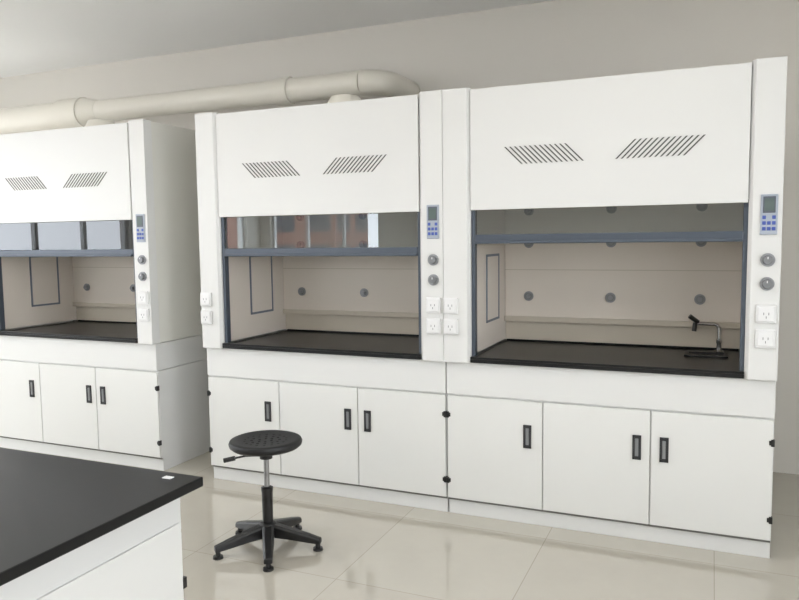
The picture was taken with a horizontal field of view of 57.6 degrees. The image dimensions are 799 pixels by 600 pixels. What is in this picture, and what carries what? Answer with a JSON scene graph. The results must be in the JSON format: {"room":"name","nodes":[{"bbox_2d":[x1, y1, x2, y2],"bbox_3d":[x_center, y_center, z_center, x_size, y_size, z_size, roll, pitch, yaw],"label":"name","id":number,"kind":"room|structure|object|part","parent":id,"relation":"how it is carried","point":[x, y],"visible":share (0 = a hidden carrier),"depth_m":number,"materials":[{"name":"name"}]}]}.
{"room":"chemistry laboratory","nodes":[
{"label":"chemistry laboratory","id":0,"kind":"room"},
{"bbox_2d":[0,0,553,77],"bbox_3d":[-1.844,-1.827,1.713,10.200,0.120,8.900,1,5,23],"label":"ceiling","id":1,"kind":"structure","parent":0,"point":[37,36],"depth_m":5.48,"materials":[{"name":"paint"}]},
{"bbox_2d":[0,0,798,473],"bbox_3d":[-0.107,-0.535,5.835,10.200,3.200,0.200,1,5,23],"label":"wall","id":2,"kind":"structure","parent":0,"point":[556,40],"depth_m":5.15,"materials":[{"name":"paint"}]},
{"bbox_2d":[0,69,419,133],"bbox_3d":[-2.368,-1.606,6.254,5.229,0.256,0.618,1,5,23],"label":"duct","id":3,"kind":"object","parent":2,"relation":"attached to","point":[72,112],"visible":0.9,"depth_m":5.61,"materials":[{"name":"beige plastic"}]},
{"bbox_2d":[270,77,295,105],"bbox_3d":[-0.854,-1.553,5.409,0.120,0.200,0.200,1,5,23],"label":"joint","id":4,"kind":"object","parent":3,"relation":"attached to","point":[279,87],"depth_m":5.33,"materials":[{"name":"beige plastic"}]},
{"bbox_2d":[0,447,798,599],"bbox_3d":[-1.802,1.471,1.995,10.200,0.100,8.900,1,5,23],"label":"floor","id":5,"kind":"structure","parent":0,"point":[373,550],"depth_m":3.53,"materials":[{"name":"tile"}]},
{"bbox_2d":[0,448,202,599],"bbox_3d":[-2.493,0.996,2.375,3.410,0.800,1.500,1,5,23],"label":"lab bench","id":6,"kind":"object","parent":5,"relation":"on","point":[71,528],"visible":1,"depth_m":2.13,"materials":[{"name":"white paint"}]},
{"bbox_3d":[-0.978,1.052,1.725,0.008,0.560,1.395,1,5,23],"label":"panel","id":7,"kind":"part","parent":6,"relation":"part of","materials":[{"name":"white metal"}]},
{"bbox_3d":[-0.954,0.675,2.451,0.525,0.132,0.018,1,5,23],"label":"bench drawer","id":8,"kind":"part","parent":6,"relation":"part of","materials":[{"name":"white metal"}]},
{"bbox_2d":[0,119,210,470],"bbox_3d":[-2.234,-0.107,5.493,1.640,2.460,0.875,1,5,23],"label":"fume hood","id":9,"kind":"object","parent":5,"relation":"on","point":[103,357],"visible":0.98,"depth_m":5.11,"materials":[{"name":"white paint"}]},
{"bbox_3d":[-2.872,0.748,5.442,0.533,0.585,0.018,1,5,23],"label":"door","id":10,"kind":"part","parent":9,"relation":"part of","materials":[{"name":"white metal"}]},
{"bbox_3d":[-2.706,0.651,5.349,0.042,0.125,0.010,1,5,23],"label":"handle","id":11,"kind":"part","parent":9,"relation":"part of","materials":[{"name":"black plastic"}]},
{"bbox_3d":[-2.968,-0.502,5.815,0.016,1.450,0.800,1,5,23],"label":"panel","id":12,"kind":"part","parent":9,"relation":"part of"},
{"bbox_3d":[-2.380,-0.330,5.125,1.306,0.050,0.050,1,5,23],"label":"sash rail","id":13,"kind":"part","parent":9,"relation":"part of","materials":[{"name":"grey metal"}]},
{"bbox_3d":[-2.378,-0.497,5.119,1.306,0.295,0.005,1,5,23],"label":"sash glass","id":14,"kind":"part","parent":9,"relation":"part of","materials":[{"name":"clear glass"}]},
{"bbox_3d":[-2.396,-0.862,5.059,1.342,0.633,0.016,1,5,23],"label":"panel","id":15,"kind":"part","parent":9,"relation":"part of","materials":[{"name":"white paint"}]},
{"bbox_2d":[0,320,137,342],"bbox_3d":[-2.231,0.227,5.505,1.350,0.032,0.786,1,5,23],"label":"countertop","id":16,"kind":"structure","parent":9,"relation":"on","point":[110,331],"depth_m":5.38,"materials":[{"name":"black stone"}]},
{"bbox_3d":[-2.375,0.760,5.229,0.537,0.585,0.018,1,5,23],"label":"door","id":17,"kind":"part","parent":9,"relation":"part of","materials":[{"name":"white metal"}]},
{"bbox_3d":[-2.191,0.664,5.128,0.042,0.125,0.010,1,5,23],"label":"handle","id":18,"kind":"part","parent":9,"relation":"part of","materials":[{"name":"black plastic"}]},
{"bbox_3d":[-2.237,-1.211,5.424,1.636,0.016,0.820,1,5,23],"label":"panel","id":19,"kind":"part","parent":9,"relation":"part of","materials":[{"name":"white metal"}]},
{"bbox_3d":[-2.072,0.667,5.077,0.042,0.125,0.010,1,5,23],"label":"handle","id":20,"kind":"part","parent":9,"relation":"part of","materials":[{"name":"black plastic"}]},
{"bbox_3d":[-2.100,0.049,5.802,1.356,0.032,0.020,1,5,23],"label":"baffle rail","id":21,"kind":"part","parent":9,"relation":"part of","materials":[{"name":"beige metal"}]},
{"bbox_3d":[-1.872,0.772,5.013,0.546,0.585,0.018,1,5,23],"label":"door","id":22,"kind":"part","parent":9,"relation":"part of","materials":[{"name":"white metal"}]},
{"bbox_3d":[-1.704,-0.264,4.782,0.044,0.044,0.016,1,5,23],"label":"valve knob","id":23,"kind":"part","parent":9,"relation":"part of","materials":[{"name":"silver metal"}]},
{"bbox_3d":[-1.701,-0.472,4.776,0.072,0.185,0.009,1,5,23],"label":"control panel","id":24,"kind":"part","parent":9,"relation":"part of","materials":[{"name":"grey plastic"}]},
{"bbox_3d":[-1.702,-0.154,4.792,0.044,0.044,0.016,1,5,23],"label":"valve knob","id":25,"kind":"part","parent":9,"relation":"part of","materials":[{"name":"grey metal"}]},
{"bbox_2d":[138,291,148,303],"bbox_3d":[-1.697,-0.016,4.812,0.084,0.086,0.015,1,5,23],"label":"socket","id":26,"kind":"object","parent":9,"relation":"attached to","point":[143,296],"depth_m":4.80,"materials":[{"name":"white plastic"}]},
{"bbox_2d":[138,308,149,321],"bbox_3d":[-1.695,0.099,4.822,0.084,0.086,0.015,1,5,23],"label":"socket","id":27,"kind":"object","parent":9,"relation":"attached to","point":[143,313],"depth_m":4.81,"materials":[{"name":"white plastic"}]},
{"bbox_3d":[-1.698,-0.442,4.822,0.139,1.473,0.075,1,5,23],"label":"post","id":28,"kind":"part","parent":9,"relation":"part of","materials":[{"name":"white metal"}]},
{"bbox_3d":[-1.480,-0.466,5.176,0.016,1.450,0.800,1,5,23],"label":"panel","id":29,"kind":"part","parent":9,"relation":"part of","materials":[{"name":"white metal"}]},
{"bbox_2d":[213,430,322,571],"bbox_3d":[-0.658,0.977,3.698,0.542,0.565,0.526,1,5,23],"label":"stool","id":30,"kind":"object","parent":5,"relation":"on","point":[264,444],"visible":1,"depth_m":3.65,"materials":[{"name":"black plastic"}]},
{"bbox_3d":[-0.673,0.722,3.659,0.366,0.050,0.366,1,5,23],"label":"seat","id":31,"kind":"part","parent":30,"relation":"part of","materials":[{"name":"black plastic"}]},
{"bbox_2d":[195,90,448,511],"bbox_3d":[-0.350,-0.062,4.685,1.640,2.460,0.875,1,5,23],"label":"fume hood","id":32,"kind":"object","parent":5,"relation":"on","point":[321,225],"visible":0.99,"depth_m":4.41,"materials":[{"name":"white paint"}]},
{"bbox_2d":[200,292,211,305],"bbox_3d":[-1.227,-0.004,4.611,0.084,0.086,0.015,1,5,23],"label":"socket","id":33,"kind":"object","parent":32,"relation":"attached to","point":[205,297],"depth_m":4.60,"materials":[{"name":"white plastic"}]},
{"bbox_2d":[201,310,212,323],"bbox_3d":[-1.226,0.110,4.621,0.084,0.086,0.015,1,5,23],"label":"socket","id":34,"kind":"object","parent":32,"relation":"attached to","point":[206,315],"depth_m":4.61,"materials":[{"name":"white plastic"}]},
{"bbox_3d":[-1.186,-0.429,4.603,0.151,1.473,0.075,1,5,23],"label":"post","id":35,"kind":"part","parent":32,"relation":"part of","materials":[{"name":"white metal"}]},
{"bbox_3d":[-0.988,0.793,4.635,0.533,0.585,0.018,1,5,23],"label":"door","id":36,"kind":"part","parent":32,"relation":"part of","materials":[{"name":"white metal"}]},
{"bbox_3d":[-0.822,0.696,4.541,0.042,0.125,0.010,1,5,23],"label":"handle","id":37,"kind":"part","parent":32,"relation":"part of","materials":[{"name":"black plastic"}]},
{"bbox_3d":[-0.512,-0.818,4.251,1.342,0.633,0.016,1,5,23],"label":"panel","id":38,"kind":"part","parent":32,"relation":"part of","materials":[{"name":"white paint"}]},
{"bbox_3d":[-0.353,-1.166,4.616,1.636,0.016,0.820,1,5,23],"label":"panel","id":39,"kind":"part","parent":32,"relation":"part of","materials":[{"name":"white metal"}]},
{"bbox_3d":[-0.491,0.805,4.421,0.537,0.585,0.018,1,5,23],"label":"door","id":40,"kind":"part","parent":32,"relation":"part of","materials":[{"name":"white metal"}]},
{"bbox_3d":[-0.496,-0.285,4.318,1.306,0.050,0.050,1,5,23],"label":"sash rail","id":41,"kind":"part","parent":32,"relation":"part of","materials":[{"name":"grey metal"}]},
{"bbox_2d":[222,329,421,359],"bbox_3d":[-0.347,0.272,4.698,1.350,0.032,0.786,1,5,23],"label":"countertop","id":42,"kind":"structure","parent":32,"relation":"on","point":[384,345],"depth_m":4.59,"materials":[{"name":"black stone"}]},
{"bbox_3d":[-0.308,0.709,4.320,0.042,0.125,0.010,1,5,23],"label":"handle","id":43,"kind":"part","parent":32,"relation":"part of","materials":[{"name":"black plastic"}]},
{"bbox_3d":[-0.216,0.094,4.994,1.356,0.032,0.020,1,5,23],"label":"baffle rail","id":44,"kind":"part","parent":32,"relation":"part of","materials":[{"name":"beige metal"}]},
{"bbox_3d":[-0.188,0.712,4.269,0.042,0.125,0.010,1,5,23],"label":"handle","id":45,"kind":"part","parent":32,"relation":"part of","materials":[{"name":"black plastic"}]},
{"bbox_3d":[0.012,0.817,4.206,0.546,0.585,0.018,1,5,23],"label":"door","id":46,"kind":"part","parent":32,"relation":"part of","materials":[{"name":"white metal"}]},
{"bbox_3d":[0.186,-0.397,4.014,0.139,1.473,0.075,1,5,23],"label":"post","id":47,"kind":"part","parent":32,"relation":"part of","materials":[{"name":"white metal"}]},
{"bbox_3d":[0.181,-0.109,3.984,0.044,0.044,0.016,1,5,23],"label":"valve knob","id":48,"kind":"part","parent":32,"relation":"part of","materials":[{"name":"grey metal"}]},
{"bbox_3d":[0.180,-0.219,3.974,0.044,0.044,0.016,1,5,23],"label":"valve knob","id":49,"kind":"part","parent":32,"relation":"part of","materials":[{"name":"grey metal"}]},
{"bbox_3d":[0.182,-0.427,3.968,0.072,0.185,0.009,1,5,23],"label":"control panel","id":50,"kind":"part","parent":32,"relation":"part of","materials":[{"name":"grey plastic"}]},
{"bbox_2d":[426,318,440,333],"bbox_3d":[0.188,0.144,4.014,0.084,0.086,0.015,1,5,23],"label":"socket","id":51,"kind":"object","parent":32,"relation":"attached to","point":[433,325],"depth_m":4.00,"materials":[{"name":"white plastic"}]},
{"bbox_2d":[426,297,440,312],"bbox_3d":[0.187,0.029,4.004,0.084,0.086,0.015,1,5,23],"label":"socket","id":52,"kind":"object","parent":32,"relation":"attached to","point":[433,304],"depth_m":3.99,"materials":[{"name":"white plastic"}]},
{"bbox_2d":[442,56,786,557],"bbox_3d":[1.157,-0.011,4.040,1.640,2.430,0.875,1,5,23],"label":"fume hood","id":53,"kind":"object","parent":5,"relation":"on","point":[612,244],"visible":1,"depth_m":3.76,"materials":[{"name":"white paint"}]},
{"bbox_2d":[443,319,457,334],"bbox_3d":[0.281,0.146,3.974,0.084,0.086,0.015,1,5,23],"label":"socket","id":54,"kind":"object","parent":53,"relation":"attached to","point":[450,326],"depth_m":3.96,"materials":[{"name":"white plastic"}]},
{"bbox_2d":[443,298,457,313],"bbox_3d":[0.280,0.032,3.965,0.084,0.086,0.015,1,5,23],"label":"socket","id":55,"kind":"object","parent":53,"relation":"attached to","point":[450,305],"depth_m":3.95,"materials":[{"name":"white plastic"}]},
{"bbox_3d":[0.321,-0.393,3.956,0.151,1.473,0.075,1,5,23],"label":"post","id":56,"kind":"part","parent":53,"relation":"part of","materials":[{"name":"white metal"}]},
{"bbox_3d":[0.518,0.829,3.988,0.533,0.585,0.018,1,5,23],"label":"door","id":57,"kind":"part","parent":53,"relation":"part of","materials":[{"name":"white metal"}]},
{"bbox_3d":[0.685,0.732,3.895,0.042,0.125,0.010,1,5,23],"label":"handle","id":58,"kind":"part","parent":53,"relation":"part of","materials":[{"name":"black plastic"}]},
{"bbox_3d":[1.016,0.841,3.775,0.537,0.585,0.018,1,5,23],"label":"door","id":59,"kind":"part","parent":53,"relation":"part of","materials":[{"name":"white metal"}]},
{"bbox_2d":[470,339,743,378],"bbox_3d":[1.159,0.308,4.051,1.350,0.032,0.786,1,5,23],"label":"countertop","id":60,"kind":"structure","parent":53,"relation":"on","point":[658,359],"depth_m":3.94,"materials":[{"name":"black stone"}]},
{"bbox_3d":[1.010,-0.314,3.666,1.306,0.050,0.050,1,5,23],"label":"sash rail","id":61,"kind":"part","parent":53,"relation":"part of","materials":[{"name":"grey metal"}]},
{"bbox_3d":[0.995,-0.781,3.605,1.342,0.633,0.016,1,5,23],"label":"panel","id":62,"kind":"part","parent":53,"relation":"part of","materials":[{"name":"white paint"}]},
{"bbox_3d":[1.153,-1.131,3.970,1.636,0.016,0.820,1,5,23],"label":"panel","id":63,"kind":"part","parent":53,"relation":"part of","materials":[{"name":"white metal"}]},
{"bbox_3d":[1.291,0.130,4.348,1.356,0.032,0.020,1,5,23],"label":"baffle rail","id":64,"kind":"part","parent":53,"relation":"part of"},
{"bbox_3d":[1.199,0.745,3.674,0.042,0.125,0.010,1,5,23],"label":"handle","id":65,"kind":"part","parent":53,"relation":"part of","materials":[{"name":"black plastic"}]},
{"bbox_3d":[1.319,0.748,3.623,0.042,0.125,0.010,1,5,23],"label":"handle","id":66,"kind":"part","parent":53,"relation":"part of","materials":[{"name":"black plastic"}]},
{"bbox_2d":[688,314,723,352],"bbox_3d":[1.717,0.187,4.073,0.189,0.215,0.078,1,5,23],"label":"tap","id":67,"kind":"object","parent":53,"relation":"on","point":[696,322],"depth_m":4.06,"materials":[{"name":"silver metal"}]},
{"bbox_2d":[684,351,727,357],"bbox_3d":[1.682,0.299,3.987,0.220,0.009,0.150,1,5,23],"label":"sink","id":68,"kind":"object","parent":53,"relation":"in","point":[717,354],"depth_m":4.00,"materials":[{"name":"black plastic"}]},
{"bbox_3d":[1.519,0.853,3.559,0.546,0.585,0.018,1,5,23],"label":"door","id":69,"kind":"part","parent":53,"relation":"part of","materials":[{"name":"white metal"}]},
{"bbox_2d":[755,329,775,347],"bbox_3d":[1.695,0.180,3.368,0.084,0.086,0.015,1,5,23],"label":"socket","id":70,"kind":"object","parent":53,"relation":"attached to","point":[764,338],"depth_m":3.36,"materials":[{"name":"white plastic"}]},
{"bbox_3d":[1.692,-0.361,3.368,0.139,1.473,0.075,1,5,23],"label":"post","id":71,"kind":"part","parent":53,"relation":"part of","materials":[{"name":"white metal"}]},
{"bbox_2d":[756,305,776,323],"bbox_3d":[1.694,0.065,3.358,0.084,0.086,0.015,1,5,23],"label":"socket","id":72,"kind":"object","parent":53,"relation":"attached to","point":[765,314],"depth_m":3.35,"materials":[{"name":"white plastic"}]},
{"bbox_3d":[1.688,-0.073,3.337,0.044,0.044,0.016,1,5,23],"label":"valve knob","id":73,"kind":"part","parent":53,"relation":"part of","materials":[{"name":"grey metal"}]},
{"bbox_3d":[1.687,-0.183,3.328,0.044,0.044,0.016,1,5,23],"label":"valve knob","id":74,"kind":"part","parent":53,"relation":"part of","materials":[{"name":"grey metal"}]},
{"bbox_3d":[1.689,-0.391,3.322,0.072,0.185,0.009,1,5,23],"label":"control panel","id":75,"kind":"part","parent":53,"relation":"part of","materials":[{"name":"grey plastic"}]}
]}

